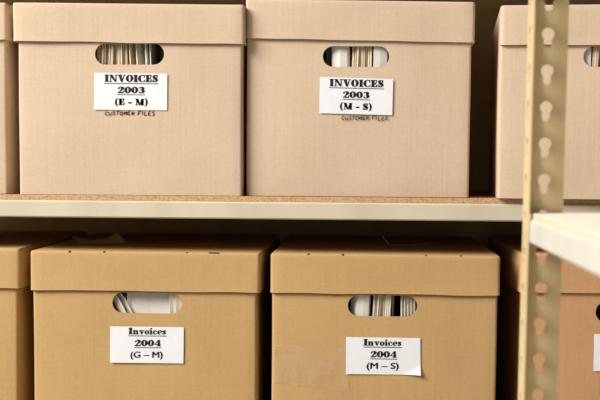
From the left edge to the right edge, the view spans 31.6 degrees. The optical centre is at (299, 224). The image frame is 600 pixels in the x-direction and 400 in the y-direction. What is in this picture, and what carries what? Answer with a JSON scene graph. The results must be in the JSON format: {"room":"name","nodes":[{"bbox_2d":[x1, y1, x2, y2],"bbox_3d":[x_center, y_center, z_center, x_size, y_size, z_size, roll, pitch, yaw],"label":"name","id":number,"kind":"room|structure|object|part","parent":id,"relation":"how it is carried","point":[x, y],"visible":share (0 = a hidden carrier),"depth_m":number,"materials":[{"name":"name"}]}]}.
{"room":"file storage room","nodes":[
{"label":"file storage room","id":0,"kind":"room"},
{"bbox_2d":[0,0,599,247],"bbox_3d":[0.117,-0.172,2.040,6.000,2.600,0.100,1,4,3],"label":"wall","id":1,"kind":"structure","parent":0,"point":[486,11],"depth_m":2.00,"materials":[{"name":"paint"}]},
{"bbox_3d":[-0.022,1.290,-0.171,6.000,0.050,4.500,1,4,3],"label":"floor","id":2,"kind":"structure","parent":0,"visible":0},
{"bbox_2d":[0,189,599,221],"bbox_3d":[0.077,0.137,1.740,1.682,2.019,0.464,1,4,3],"label":"shelving rack","id":3,"kind":"object","parent":2,"relation":"on","point":[481,205],"visible":0.84,"depth_m":1.51,"materials":[{"name":"beige metal"}]},
{"bbox_2d":[0,3,19,193],"bbox_3d":[-0.581,-0.197,1.731,0.340,0.278,0.386,1,4,3],"label":"storage box","id":4,"kind":"object","parent":3,"relation":"on","point":[9,49],"visible":0.31,"depth_m":1.55,"materials":[{"name":"cardboard"}]},
{"bbox_3d":[-0.580,-0.308,1.724,0.339,0.056,0.386,1,4,3],"label":"lid","id":5,"kind":"part","parent":4,"relation":"part of","materials":[{"name":"cardboard"}]},
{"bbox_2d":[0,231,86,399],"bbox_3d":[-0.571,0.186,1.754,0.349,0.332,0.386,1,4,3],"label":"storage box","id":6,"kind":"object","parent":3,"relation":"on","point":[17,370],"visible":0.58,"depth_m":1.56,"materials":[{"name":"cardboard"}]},
{"bbox_3d":[-0.570,0.051,1.746,0.348,0.060,0.386,1,4,3],"label":"lid","id":7,"kind":"part","parent":6,"relation":"part of","materials":[{"name":"cardboard"}]},
{"bbox_2d":[13,2,246,195],"bbox_3d":[-0.234,-0.191,1.700,0.334,0.273,0.387,1,4,3],"label":"storage box","id":8,"kind":"object","parent":3,"relation":"on","point":[176,125],"visible":0.88,"depth_m":1.51,"materials":[{"name":"cardboard"}]},
{"bbox_2d":[99,45,100,62],"bbox_3d":[-0.281,-0.185,1.673,0.010,0.255,0.297,1,4,3],"label":"folder","id":9,"kind":"object","parent":8,"relation":"in","point":[100,45],"visible":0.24,"depth_m":1.52,"materials":[{"name":"beige paper"}]},
{"bbox_2d":[102,44,103,63],"bbox_3d":[-0.276,-0.185,1.671,0.009,0.255,0.300,1,4,3],"label":"folder","id":10,"kind":"object","parent":8,"relation":"in","point":[102,44],"visible":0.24,"depth_m":1.52,"materials":[{"name":"beige paper"}]},
{"bbox_2d":[104,44,106,64],"bbox_3d":[-0.273,-0.185,1.672,0.008,0.255,0.298,1,4,3],"label":"folder","id":11,"kind":"object","parent":8,"relation":"in","point":[105,45],"visible":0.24,"depth_m":1.52,"materials":[{"name":"beige paper"}]},
{"bbox_2d":[107,44,108,64],"bbox_3d":[-0.271,-0.185,1.675,0.008,0.255,0.292,1,4,3],"label":"folder","id":12,"kind":"object","parent":8,"relation":"in","point":[107,44],"visible":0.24,"depth_m":1.53,"materials":[{"name":"grey paper"}]},
{"bbox_2d":[108,44,110,64],"bbox_3d":[-0.267,-0.185,1.672,0.010,0.255,0.298,1,4,3],"label":"folder","id":13,"kind":"object","parent":8,"relation":"in","point":[109,44],"visible":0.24,"depth_m":1.52,"materials":[{"name":"beige paper"}]},
{"bbox_2d":[112,44,114,64],"bbox_3d":[-0.262,-0.184,1.671,0.008,0.255,0.300,1,4,3],"label":"folder","id":14,"kind":"object","parent":8,"relation":"in","point":[113,45],"visible":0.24,"depth_m":1.52,"materials":[{"name":"beige paper"}]},
{"bbox_2d":[116,44,117,64],"bbox_3d":[-0.256,-0.185,1.673,0.005,0.255,0.294,1,4,3],"label":"folder","id":15,"kind":"object","parent":8,"relation":"in","point":[116,44],"visible":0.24,"depth_m":1.52,"materials":[{"name":"beige paper"}]},
{"bbox_2d":[120,44,122,64],"bbox_3d":[-0.248,-0.184,1.670,0.004,0.255,0.298,1,4,3],"label":"folder","id":16,"kind":"object","parent":8,"relation":"in","point":[121,45],"visible":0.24,"depth_m":1.52,"materials":[{"name":"beige paper"}]},
{"bbox_2d":[123,44,124,64],"bbox_3d":[-0.245,-0.184,1.673,0.005,0.255,0.293,1,4,3],"label":"folder","id":17,"kind":"object","parent":8,"relation":"in","point":[123,44],"visible":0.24,"depth_m":1.52,"materials":[{"name":"beige paper"}]},
{"bbox_2d":[126,44,129,64],"bbox_3d":[-0.239,-0.184,1.670,0.007,0.255,0.298,1,4,3],"label":"folder","id":18,"kind":"object","parent":8,"relation":"in","point":[127,45],"visible":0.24,"depth_m":1.52,"materials":[{"name":"beige paper"}]},
{"bbox_3d":[-0.233,-0.298,1.693,0.334,0.060,0.386,1,4,3],"label":"lid","id":19,"kind":"part","parent":8,"relation":"part of","materials":[{"name":"cardboard"}]},
{"bbox_2d":[129,44,136,64],"bbox_3d":[-0.226,-0.184,1.669,0.019,0.255,0.298,1,4,5],"label":"folder","id":20,"kind":"object","parent":8,"relation":"in","point":[132,48],"visible":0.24,"depth_m":1.52,"materials":[{"name":"beige paper"}]},
{"bbox_2d":[135,44,145,64],"bbox_3d":[-0.218,-0.184,1.670,0.026,0.255,0.296,1,4,3],"label":"folder","id":21,"kind":"object","parent":8,"relation":"in","point":[140,48],"visible":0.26,"depth_m":1.53,"materials":[{"name":"beige paper"}]},
{"bbox_2d":[145,44,149,64],"bbox_3d":[-0.208,-0.184,1.668,0.016,0.255,0.298,1,4,3],"label":"folder","id":22,"kind":"object","parent":8,"relation":"in","point":[147,49],"visible":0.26,"depth_m":1.52,"materials":[{"name":"white paper"}]},
{"bbox_2d":[149,44,159,64],"bbox_3d":[-0.201,-0.184,1.668,0.013,0.255,0.298,1,4,4],"label":"folder","id":23,"kind":"object","parent":8,"relation":"in","point":[154,48],"visible":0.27,"depth_m":1.54,"materials":[{"name":"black paper"}]},
{"bbox_2d":[160,46,163,61],"bbox_3d":[-0.196,-0.178,1.566,0.023,0.255,0.003,-1,4,-23],"label":"folder","id":24,"kind":"object","parent":8,"relation":"in","point":[161,48],"visible":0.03,"depth_m":1.56,"materials":[{"name":"black"}]},
{"bbox_2d":[31,233,279,399],"bbox_3d":[-0.214,0.191,1.726,0.336,0.330,0.386,1,4,3],"label":"storage box","id":25,"kind":"object","parent":3,"relation":"on","point":[218,345],"visible":0.96,"depth_m":1.54,"materials":[{"name":"cardboard"}]},
{"bbox_2d":[72,233,124,243],"bbox_3d":[-0.320,0.021,1.676,0.094,0.014,0.058,1,4,3],"label":"paper scrap","id":26,"kind":"object","parent":25,"relation":"on","point":[116,238],"visible":1,"depth_m":1.68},
{"bbox_2d":[114,297,123,312],"bbox_3d":[-0.277,0.197,1.699,0.081,0.313,0.299,1,4,3],"label":"folder","id":27,"kind":"object","parent":25,"relation":"in","point":[115,298],"visible":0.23,"depth_m":1.54,"materials":[{"name":"beige paper"}]},
{"bbox_2d":[115,294,126,312],"bbox_3d":[-0.273,0.197,1.698,0.080,0.313,0.300,1,4,3],"label":"folder","id":28,"kind":"object","parent":25,"relation":"in","point":[117,296],"visible":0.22,"depth_m":1.54,"materials":[{"name":"white paper"}]},
{"bbox_2d":[118,293,126,308],"bbox_3d":[-0.269,0.197,1.702,0.080,0.313,0.293,1,4,3],"label":"folder","id":29,"kind":"object","parent":25,"relation":"in","point":[118,293],"visible":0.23,"depth_m":1.55,"materials":[{"name":"white paper"}]},
{"bbox_2d":[120,292,132,312],"bbox_3d":[-0.265,0.197,1.700,0.080,0.313,0.296,1,4,3],"label":"folder","id":30,"kind":"object","parent":25,"relation":"in","point":[123,294],"visible":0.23,"depth_m":1.55,"materials":[{"name":"beige paper"}]},
{"bbox_2d":[127,292,169,313],"bbox_3d":[-0.220,0.206,1.554,0.066,0.313,0.004,0,4,0],"label":"paper sheet","id":31,"kind":"object","parent":25,"relation":"in","point":[138,302],"visible":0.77,"depth_m":1.55,"materials":[{"name":"white paper"}]},
{"bbox_3d":[-0.213,0.056,1.718,0.336,0.058,0.386,1,4,3],"label":"lid","id":32,"kind":"part","parent":25,"relation":"part of","materials":[{"name":"cardboard"}]},
{"bbox_2d":[169,293,175,313],"bbox_3d":[-0.180,0.207,1.545,0.024,0.313,0.004,1,4,3],"label":"paper sheet","id":33,"kind":"object","parent":25,"relation":"in","point":[171,295],"visible":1,"depth_m":1.54,"materials":[{"name":"white paper"}]},
{"bbox_2d":[175,294,181,312],"bbox_3d":[-0.172,0.207,1.543,0.022,0.313,0.004,1,4,3],"label":"paper sheet","id":34,"kind":"object","parent":25,"relation":"in","point":[178,302],"visible":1,"depth_m":1.54,"materials":[{"name":"beige paper"}]},
{"bbox_2d":[246,0,474,196],"bbox_3d":[0.095,-0.192,1.695,0.326,0.280,0.386,1,4,3],"label":"storage box","id":35,"kind":"object","parent":3,"relation":"on","point":[400,127],"visible":1,"depth_m":1.51,"materials":[{"name":"cardboard"}]},
{"bbox_2d":[326,47,330,65],"bbox_3d":[0.051,-0.186,1.675,0.015,0.261,0.284,1,4,3],"label":"folder","id":36,"kind":"object","parent":35,"relation":"in","point":[328,50],"visible":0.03,"depth_m":1.53,"materials":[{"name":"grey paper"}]},
{"bbox_2d":[331,46,350,66],"bbox_3d":[0.060,-0.177,1.542,0.033,0.261,0.049,1,4,3],"label":"file","id":37,"kind":"object","parent":35,"relation":"in","point":[340,55],"visible":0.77,"depth_m":1.51,"materials":[{"name":"white paper"}]},
{"bbox_2d":[352,46,354,66],"bbox_3d":[0.082,-0.185,1.668,0.010,0.261,0.294,1,4,3],"label":"folder","id":38,"kind":"object","parent":35,"relation":"in","point":[353,47],"visible":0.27,"depth_m":1.52,"materials":[{"name":"beige paper"}]},
{"bbox_2d":[354,46,356,66],"bbox_3d":[0.086,-0.185,1.667,0.009,0.261,0.296,1,4,3],"label":"folder","id":39,"kind":"object","parent":35,"relation":"in","point":[355,46],"visible":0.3,"depth_m":1.51,"materials":[{"name":"beige paper"}]},
{"bbox_2d":[356,46,358,66],"bbox_3d":[0.089,-0.185,1.664,0.009,0.261,0.300,1,4,3],"label":"folder","id":40,"kind":"object","parent":35,"relation":"in","point":[357,58],"visible":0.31,"depth_m":1.51,"materials":[{"name":"white paper"}]},
{"bbox_2d":[358,46,360,66],"bbox_3d":[0.092,-0.185,1.666,0.009,0.261,0.296,1,4,3],"label":"folder","id":41,"kind":"object","parent":35,"relation":"in","point":[359,62],"visible":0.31,"depth_m":1.51,"materials":[{"name":"beige paper"}]},
{"bbox_3d":[0.095,-0.300,1.689,0.325,0.062,0.386,1,4,3],"label":"lid","id":42,"kind":"part","parent":35,"relation":"part of","materials":[{"name":"cardboard"}]},
{"bbox_2d":[361,46,362,66],"bbox_3d":[0.095,-0.185,1.665,0.009,0.261,0.297,1,4,3],"label":"folder","id":43,"kind":"object","parent":35,"relation":"in","point":[361,46],"visible":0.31,"depth_m":1.51,"materials":[{"name":"beige paper"}]},
{"bbox_2d":[363,46,364,66],"bbox_3d":[0.098,-0.185,1.665,0.009,0.261,0.298,1,4,3],"label":"folder","id":44,"kind":"object","parent":35,"relation":"in","point":[363,46],"visible":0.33,"depth_m":1.51,"materials":[{"name":"beige paper"}]},
{"bbox_2d":[365,46,366,66],"bbox_3d":[0.102,-0.185,1.667,0.008,0.261,0.294,1,4,3],"label":"folder","id":45,"kind":"object","parent":35,"relation":"in","point":[365,46],"visible":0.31,"depth_m":1.52,"materials":[{"name":"white paper"}]},
{"bbox_2d":[367,46,369,66],"bbox_3d":[0.105,-0.185,1.666,0.008,0.261,0.296,1,4,3],"label":"folder","id":46,"kind":"object","parent":35,"relation":"in","point":[368,48],"visible":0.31,"depth_m":1.51,"materials":[{"name":"beige paper"}]},
{"bbox_2d":[369,46,371,66],"bbox_3d":[0.108,-0.185,1.664,0.007,0.261,0.298,1,4,3],"label":"folder","id":47,"kind":"object","parent":35,"relation":"in","point":[370,58],"visible":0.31,"depth_m":1.51,"materials":[{"name":"beige paper"}]},
{"bbox_2d":[373,46,388,66],"bbox_3d":[0.117,-0.176,1.517,0.032,0.261,0.007,-1,4,-22],"label":"paper sheet","id":48,"kind":"object","parent":35,"relation":"in","point":[381,55],"visible":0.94,"depth_m":1.51,"materials":[{"name":"white paper"}]},
{"bbox_2d":[270,235,499,399],"bbox_3d":[0.130,0.188,1.705,0.328,0.343,0.389,1,4,3],"label":"storage box","id":49,"kind":"object","parent":3,"relation":"on","point":[445,350],"depth_m":1.52,"materials":[{"name":"cardboard"}]},
{"bbox_2d":[352,296,355,314],"bbox_3d":[0.091,0.202,1.654,0.043,0.313,0.247,1,4,3],"label":"file","id":50,"kind":"object","parent":49,"relation":"in","point":[354,297],"visible":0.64,"depth_m":1.53,"materials":[{"name":"grey paper"}]},
{"bbox_2d":[355,295,370,315],"bbox_3d":[0.093,0.202,1.653,0.042,0.313,0.249,1,4,3],"label":"file","id":51,"kind":"object","parent":49,"relation":"in","point":[363,302],"visible":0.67,"depth_m":1.52,"materials":[{"name":"white paper"}]},
{"bbox_2d":[370,295,374,315],"bbox_3d":[0.110,0.200,1.679,0.019,0.313,0.296,1,4,3],"label":"folder","id":52,"kind":"object","parent":49,"relation":"in","point":[372,308],"visible":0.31,"depth_m":1.55,"materials":[{"name":"beige paper"}]},
{"bbox_2d":[374,295,376,315],"bbox_3d":[0.112,0.200,1.679,0.018,0.313,0.295,1,4,3],"label":"folder","id":53,"kind":"object","parent":49,"relation":"in","point":[375,295],"visible":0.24,"depth_m":1.53,"materials":[{"name":"grey paper"}]},
{"bbox_2d":[376,295,378,315],"bbox_3d":[0.115,0.201,1.676,0.019,0.313,0.300,1,4,3],"label":"folder","id":54,"kind":"object","parent":49,"relation":"in","point":[377,306],"visible":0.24,"depth_m":1.52,"materials":[{"name":"white paper"}]},
{"bbox_2d":[378,295,380,315],"bbox_3d":[0.118,0.200,1.677,0.019,0.313,0.298,1,4,3],"label":"folder","id":55,"kind":"object","parent":49,"relation":"in","point":[379,308],"visible":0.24,"depth_m":1.52,"materials":[{"name":"beige paper"}]},
{"bbox_2d":[380,295,382,315],"bbox_3d":[0.121,0.200,1.679,0.019,0.313,0.294,1,4,3],"label":"folder","id":56,"kind":"object","parent":49,"relation":"in","point":[381,295],"visible":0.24,"depth_m":1.53,"materials":[{"name":"beige paper"}]},
{"bbox_2d":[382,295,384,315],"bbox_3d":[0.124,0.200,1.678,0.019,0.313,0.296,1,4,3],"label":"folder","id":57,"kind":"object","parent":49,"relation":"in","point":[383,308],"visible":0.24,"depth_m":1.52,"materials":[{"name":"grey paper"}]},
{"bbox_3d":[0.131,0.059,1.698,0.328,0.057,0.386,1,4,3],"label":"lid","id":58,"kind":"part","parent":49,"relation":"part of","materials":[{"name":"cardboard"}]},
{"bbox_2d":[384,296,386,315],"bbox_3d":[0.127,0.201,1.676,0.019,0.313,0.299,1,4,3],"label":"folder","id":59,"kind":"object","parent":49,"relation":"in","point":[385,296],"visible":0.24,"depth_m":1.52,"materials":[{"name":"white paper"}]},
{"bbox_2d":[386,296,388,315],"bbox_3d":[0.129,0.201,1.676,0.019,0.313,0.299,1,4,3],"label":"folder","id":60,"kind":"object","parent":49,"relation":"in","point":[387,308],"visible":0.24,"depth_m":1.52,"materials":[{"name":"beige paper"}]},
{"bbox_2d":[388,296,390,315],"bbox_3d":[0.132,0.201,1.676,0.019,0.313,0.300,1,4,3],"label":"folder","id":61,"kind":"object","parent":49,"relation":"in","point":[389,296],"visible":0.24,"depth_m":1.52,"materials":[{"name":"beige paper"}]},
{"bbox_2d":[390,296,394,315],"bbox_3d":[0.141,0.202,1.656,0.013,0.313,0.238,1,4,4],"label":"folder","id":62,"kind":"object","parent":49,"relation":"in","point":[392,297],"visible":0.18,"depth_m":1.55,"materials":[{"name":"grey paper"}]},
{"bbox_2d":[398,296,403,315],"bbox_3d":[0.154,0.204,1.624,0.011,0.313,0.200,1,4,3],"label":"file","id":63,"kind":"object","parent":49,"relation":"in","point":[400,298],"visible":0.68,"depth_m":1.62,"materials":[{"name":"white paper"}]},
{"bbox_2d":[403,296,406,316],"bbox_3d":[0.158,0.204,1.624,0.011,0.313,0.200,1,4,3],"label":"file","id":64,"kind":"object","parent":49,"relation":"in","point":[404,297],"visible":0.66,"depth_m":1.52,"materials":[{"name":"beige paper"}]},
{"bbox_2d":[407,296,409,315],"bbox_3d":[0.163,0.204,1.624,0.011,0.313,0.200,1,4,3],"label":"file","id":65,"kind":"object","parent":49,"relation":"in","point":[408,297],"visible":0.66,"depth_m":1.52,"materials":[{"name":"beige paper"}]},
{"bbox_3d":[0.182,0.024,1.683,0.096,0.012,0.052,-1,4,-14],"label":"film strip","id":66,"kind":"part","parent":49,"relation":"part of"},
{"bbox_2d":[410,296,412,315],"bbox_3d":[0.167,0.204,1.624,0.011,0.313,0.200,1,4,3],"label":"file","id":67,"kind":"object","parent":49,"relation":"in","point":[411,298],"visible":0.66,"depth_m":1.52,"materials":[{"name":"beige paper"}]},
{"bbox_2d":[413,298,415,313],"bbox_3d":[0.172,0.204,1.623,0.011,0.313,0.200,1,4,3],"label":"file","id":68,"kind":"object","parent":49,"relation":"in","point":[414,301],"visible":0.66,"depth_m":1.52,"materials":[{"name":"beige paper"}]},
{"bbox_2d":[488,235,599,399],"bbox_3d":[0.483,0.196,1.695,0.323,0.333,0.386,1,4,3],"label":"storage box","id":69,"kind":"object","parent":3,"relation":"on","point":[579,335],"visible":0.53,"depth_m":1.51,"materials":[{"name":"brown cardboard"}]},
{"bbox_3d":[0.484,0.058,1.686,0.323,0.056,0.386,1,4,3],"label":"lid","id":70,"kind":"part","parent":69,"relation":"part of","materials":[{"name":"brown cardboard"}]},
{"bbox_2d":[489,4,599,198],"bbox_3d":[0.460,-0.179,1.635,0.318,0.266,0.386,1,4,8],"label":"storage box","id":71,"kind":"object","parent":3,"relation":"on","point":[509,38],"visible":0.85,"depth_m":1.46,"materials":[{"name":"cardboard"}]},
{"bbox_3d":[0.460,-0.282,1.628,0.318,0.059,0.386,1,4,8],"label":"lid","id":72,"kind":"part","parent":71,"relation":"part of","materials":[{"name":"cardboard"}]},
{"bbox_2d":[583,47,590,65],"bbox_3d":[0.393,-0.165,1.462,0.016,0.249,0.002,1,4,7],"label":"paper sheet","id":73,"kind":"object","parent":71,"relation":"in","point":[587,54],"visible":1,"depth_m":1.46,"materials":[{"name":"white paper"}]},
{"bbox_2d":[591,46,594,66],"bbox_3d":[0.420,-0.174,1.610,0.019,0.249,0.298,1,4,8],"label":"folder","id":74,"kind":"object","parent":71,"relation":"in","point":[592,47],"visible":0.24,"depth_m":1.46,"materials":[{"name":"beige paper"}]},
{"bbox_2d":[594,46,596,66],"bbox_3d":[0.423,-0.173,1.609,0.018,0.249,0.299,1,4,8],"label":"folder","id":75,"kind":"object","parent":71,"relation":"in","point":[595,56],"visible":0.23,"depth_m":1.46,"materials":[{"name":"beige paper"}]},
{"bbox_2d":[596,46,598,66],"bbox_3d":[0.426,-0.173,1.608,0.018,0.249,0.299,1,4,8],"label":"folder","id":76,"kind":"object","parent":71,"relation":"in","point":[597,46],"visible":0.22,"depth_m":1.46,"materials":[{"name":"grey paper"}]},
{"bbox_2d":[518,0,599,399],"bbox_3d":[0.433,0.207,0.660,0.471,2.023,0.922,1,4,3],"label":"shelving rack","id":77,"kind":"object","parent":2,"relation":"on","point":[574,238],"visible":1,"depth_m":1.11,"materials":[{"name":"beige metal"}]},
{"bbox_3d":[0.252,0.180,1.113,0.042,2.019,0.037,1,4,3],"label":"post","id":78,"kind":"part","parent":77,"relation":"part of","materials":[{"name":"beige metal"}]}
]}

